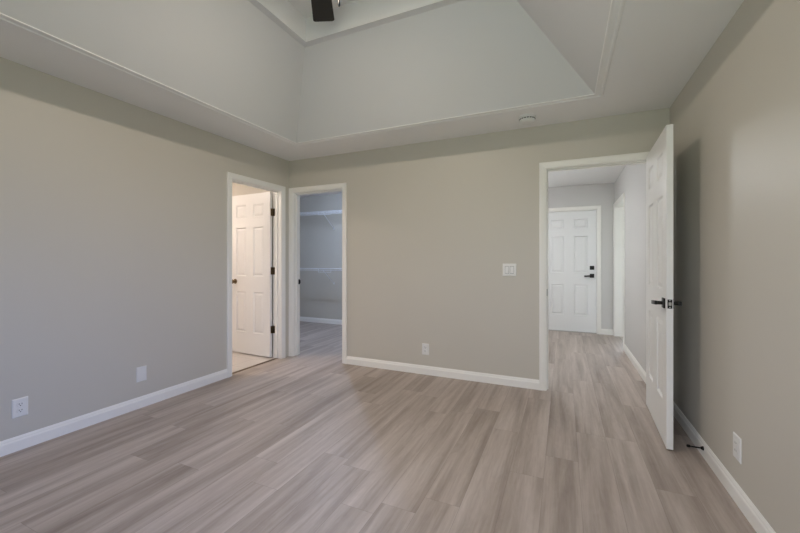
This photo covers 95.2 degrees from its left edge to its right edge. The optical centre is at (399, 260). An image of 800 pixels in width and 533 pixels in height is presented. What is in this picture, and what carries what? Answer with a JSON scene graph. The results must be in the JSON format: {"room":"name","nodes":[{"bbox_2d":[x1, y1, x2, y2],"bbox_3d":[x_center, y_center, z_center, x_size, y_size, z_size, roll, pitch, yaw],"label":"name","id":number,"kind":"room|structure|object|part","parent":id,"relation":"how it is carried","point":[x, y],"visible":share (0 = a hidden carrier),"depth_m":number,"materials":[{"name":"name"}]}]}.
{"room":"empty bedroom","nodes":[
{"label":"empty bedroom","id":0,"kind":"room"},
{"bbox_2d":[0,57,288,440],"bbox_3d":[-2.275,-0.023,2.750,0.120,2.440,4.070,0,0,24],"label":"wall","id":1,"kind":"structure","parent":0,"point":[113,211],"depth_m":2.71,"materials":[{"name":"beige paint"}]},
{"bbox_2d":[12,396,27,418],"bbox_3d":[-2.401,0.930,2.311,0.009,0.118,0.077,0,0,24],"label":"wall outlet","id":2,"kind":"object","parent":1,"relation":"attached to","point":[20,405],"visible":1,"depth_m":2.31,"materials":[{"name":"white plastic"}]},
{"bbox_2d":[0,369,227,456],"bbox_3d":[-2.380,1.152,2.352,0.014,0.090,3.019,0,0,24],"label":"baseboard","id":3,"kind":"structure","parent":1,"relation":"attached to","point":[29,439],"depth_m":2.70,"materials":[{"name":"white wood"}]},
{"bbox_2d":[136,365,146,382],"bbox_3d":[-2.104,0.925,2.976,0.008,0.120,0.078,0,0,24],"label":"blank cover plate","id":4,"kind":"object","parent":1,"relation":"attached to","point":[141,372],"visible":1,"depth_m":2.97,"materials":[{"name":"white plastic"}]},
{"bbox_2d":[232,358,277,373],"bbox_3d":[-1.649,1.195,4.142,0.035,0.004,0.717,0,0,24],"label":"trim","id":5,"kind":"structure","parent":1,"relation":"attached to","point":[274,358],"depth_m":4.11,"materials":[{"name":"brown wood"}]},
{"bbox_2d":[227,172,285,377],"bbox_3d":[-1.651,0.146,4.143,0.157,2.101,0.845,0,0,24],"label":"door frame","id":6,"kind":"structure","parent":1,"relation":"in","point":[279,192],"depth_m":4.45,"materials":[{"name":"white wood"}]},
{"bbox_2d":[232,192,272,356],"bbox_3d":[-1.894,0.174,4.606,0.738,2.022,0.104,0,0,26],"label":"door","id":7,"kind":"structure","parent":6,"relation":"attached to","point":[252,269],"depth_m":4.60,"materials":[{"name":"white wood"}]},
{"bbox_2d":[300,194,341,319],"bbox_3d":[-0.576,-0.023,6.640,3.940,2.440,0.120,0,0,24],"label":"wall","id":8,"kind":"structure","parent":0,"point":[320,245],"depth_m":7.00,"materials":[{"name":"beige paint"}]},
{"bbox_2d":[300,210,341,229],"bbox_3d":[-0.673,-0.732,6.424,3.663,0.307,0.353,0,0,24],"label":"wire shelf","id":9,"kind":"object","parent":8,"relation":"attached to","point":[322,212],"visible":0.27,"depth_m":6.69,"materials":[{"name":"white metal"}]},
{"bbox_2d":[300,268,341,283],"bbox_3d":[-0.673,0.298,6.424,3.663,0.307,0.353,0,0,24],"label":"wire shelf","id":10,"kind":"object","parent":8,"relation":"attached to","point":[300,268],"visible":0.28,"depth_m":6.59,"materials":[{"name":"white metal"}]},
{"bbox_3d":[-0.742,0.150,6.270,3.660,0.010,0.010,0,0,24],"label":"rail","id":11,"kind":"part","parent":10,"relation":"part of","materials":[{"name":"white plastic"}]},
{"bbox_2d":[300,317,341,324],"bbox_3d":[-1.016,1.152,5.659,3.700,0.090,2.030,0,0,24],"label":"baseboard","id":12,"kind":"structure","parent":8,"relation":"attached to","point":[304,319],"depth_m":6.98,"materials":[{"name":"white wood"}]},
{"bbox_2d":[0,0,743,196],"bbox_3d":[-0.656,-1.718,3.799,6.118,0.950,7.310,0,0,24],"label":"ceiling","id":13,"kind":"structure","parent":0,"point":[267,64],"depth_m":2.76,"materials":[{"name":"white paint"}]},
{"bbox_2d":[0,0,625,145],"bbox_3d":[-0.412,-1.238,1.978,2.911,0.010,3.009,0,0,24],"label":"trim","id":14,"kind":"structure","parent":13,"relation":"attached to","point":[617,6],"depth_m":2.51,"materials":[{"name":"white paint"}]},
{"bbox_2d":[311,0,339,21],"bbox_3d":[-0.506,-1.724,2.013,1.355,0.603,1.323,0,0,24],"label":"ceiling fan","id":15,"kind":"object","parent":13,"relation":"hanging from","point":[322,10],"visible":1,"depth_m":2.61,"materials":[{"name":"black metal"}]},
{"bbox_2d":[519,114,535,124],"bbox_3d":[1.102,-1.214,3.165,0.140,0.057,0.140,0,0,24],"label":"smoke detector","id":16,"kind":"object","parent":13,"relation":"attached to","point":[526,119],"visible":1,"depth_m":3.12,"materials":[{"name":"white plastic"}]},
{"bbox_2d":[0,321,755,532],"bbox_3d":[-0.061,1.237,3.631,8.400,0.080,7.490,0,0,24],"label":"floor","id":17,"kind":"structure","parent":0,"point":[310,441],"depth_m":2.18,"materials":[{"name":"grey wood"}]},
{"bbox_2d":[232,108,669,379],"bbox_3d":[-0.703,-0.023,4.341,6.648,2.440,0.120,0,0,24],"label":"wall","id":18,"kind":"structure","parent":0,"point":[433,227],"depth_m":3.72,"materials":[{"name":"beige paint"}]},
{"bbox_2d":[289,183,346,363],"bbox_3d":[-0.977,0.149,4.464,0.844,2.096,0.157,0,0,24],"label":"door frame","id":19,"kind":"structure","parent":18,"relation":"in","point":[294,193],"depth_m":4.55,"materials":[{"name":"white wood"}]},
{"bbox_2d":[422,343,428,354],"bbox_3d":[0.266,0.934,3.836,0.077,0.118,0.009,0,0,24],"label":"wall outlet","id":20,"kind":"object","parent":18,"relation":"attached to","point":[425,347],"visible":1,"depth_m":3.83,"materials":[{"name":"white plastic"}]},
{"bbox_2d":[346,356,538,389],"bbox_3d":[0.334,1.152,3.803,2.089,0.090,0.014,0,0,24],"label":"baseboard","id":21,"kind":"structure","parent":18,"relation":"attached to","point":[527,383],"depth_m":3.73,"materials":[{"name":"white wood"}]},
{"bbox_2d":[503,264,515,275],"bbox_3d":[1.043,0.091,3.485,0.127,0.120,0.014,0,0,24],"label":"light switch","id":22,"kind":"object","parent":18,"relation":"attached to","point":[508,269],"visible":1,"depth_m":3.49,"materials":[{"name":"white plastic"}]},
{"bbox_2d":[539,152,648,390],"bbox_3d":[1.740,0.149,3.246,0.932,2.096,0.157,0,0,24],"label":"door frame","id":23,"kind":"structure","parent":18,"relation":"in","point":[632,158],"depth_m":3.35,"materials":[{"name":"white wood"}]},
{"bbox_2d":[646,124,681,449],"bbox_3d":[1.871,0.167,2.650,0.143,2.040,0.816,0,0,26],"label":"door","id":24,"kind":"structure","parent":23,"relation":"attached to","point":[660,303],"depth_m":2.48,"materials":[{"name":"white wood"}]},
{"bbox_3d":[1.702,0.275,2.410,0.054,0.064,0.147,0,0,26],"label":"lever handle","id":25,"kind":"part","parent":24,"relation":"part of","materials":[{"name":"black metal"}]},
{"bbox_3d":[1.694,0.275,2.293,0.025,0.057,0.002,0,0,26],"label":"latch plate","id":26,"kind":"part","parent":24,"relation":"part of","materials":[{"name":"black metal"}]},
{"bbox_3d":[1.782,0.275,2.370,0.054,0.064,0.148,0,0,26],"label":"lever handle","id":27,"kind":"part","parent":24,"relation":"part of","materials":[{"name":"black metal"}]},
{"bbox_2d":[548,183,613,328],"bbox_3d":[2.645,-0.023,6.260,2.010,2.440,0.120,0,0,24],"label":"wall","id":28,"kind":"structure","parent":0,"point":[602,194],"depth_m":5.91,"materials":[{"name":"paint"}]},
{"bbox_2d":[548,329,596,333],"bbox_3d":[2.845,1.191,6.159,0.823,0.012,0.120,0,0,24],"label":"trim","id":29,"kind":"structure","parent":28,"relation":"attached to","point":[548,329],"depth_m":6.08,"materials":[{"name":"grey"}]},
{"bbox_2d":[548,205,600,333],"bbox_3d":[2.845,0.154,6.160,0.951,2.086,0.138,0,0,24],"label":"door frame","id":30,"kind":"structure","parent":28,"relation":"in","point":[597,208],"depth_m":5.93,"materials":[{"name":"white wood"}]},
{"bbox_2d":[548,210,595,332],"bbox_3d":[2.826,0.182,6.118,0.815,1.998,0.090,0,0,24],"label":"door","id":31,"kind":"structure","parent":30,"relation":"attached to","point":[572,234],"depth_m":6.10,"materials":[{"name":"white wood"}]},
{"bbox_2d":[601,329,612,334],"bbox_3d":[3.340,1.152,5.875,0.186,0.090,0.014,0,0,24],"label":"baseboard","id":32,"kind":"structure","parent":28,"relation":"attached to","point":[603,331],"depth_m":5.88,"materials":[{"name":"white wood"}]},
{"bbox_2d":[614,163,645,371],"bbox_3d":[2.869,-0.023,4.450,0.120,2.440,3.000,0,0,24],"label":"wall","id":33,"kind":"structure","parent":0,"point":[631,181],"depth_m":4.18,"materials":[{"name":"paint"}]},
{"bbox_2d":[613,193,624,350],"bbox_3d":[3.253,0.150,5.305,0.157,2.094,1.073,0,0,24],"label":"door frame","id":34,"kind":"structure","parent":33,"relation":"attached to","point":[619,205],"depth_m":5.74,"materials":[{"name":"white wood"}]},
{"bbox_2d":[624,344,645,382],"bbox_3d":[2.584,1.152,3.976,0.014,0.090,1.901,0,0,24],"label":"baseboard","id":35,"kind":"structure","parent":33,"relation":"attached to","point":[629,354],"depth_m":4.05,"materials":[{"name":"white wood"}]},
{"bbox_2d":[670,0,799,532],"bbox_3d":[1.419,-0.023,1.095,0.120,2.440,4.070,0,0,24],"label":"wall","id":36,"kind":"structure","parent":0,"point":[735,121],"depth_m":1.72,"materials":[{"name":"beige paint"}]},
{"bbox_2d":[686,444,703,450],"bbox_3d":[1.803,1.141,2.234,0.083,0.025,0.025,0,0,24],"label":"door stop","id":37,"kind":"object","parent":36,"relation":"attached to","point":[687,445],"visible":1,"depth_m":2.23,"materials":[{"name":"black metal"}]},
{"bbox_2d":[673,401,775,532],"bbox_3d":[1.382,1.152,1.177,0.014,0.090,3.950,0,0,24],"label":"baseboard","id":38,"kind":"structure","parent":36,"relation":"attached to","point":[752,514],"depth_m":1.90,"materials":[{"name":"white wood"}]},
{"bbox_2d":[733,432,740,463],"bbox_3d":[1.671,0.929,1.814,0.008,0.121,0.086,0,0,24],"label":"wall outlet","id":39,"kind":"object","parent":36,"relation":"attached to","point":[736,439],"visible":1,"depth_m":1.80,"materials":[{"name":"white plastic"}]},
{"bbox_2d":[734,439,736,454],"bbox_3d":[1.668,0.929,1.816,0.002,0.067,0.034,0,0,24],"label":"receptacle","id":40,"kind":"object","parent":39,"relation":"attached to","point":[735,440],"depth_m":1.82,"materials":[{"name":"white plastic"}]}
]}

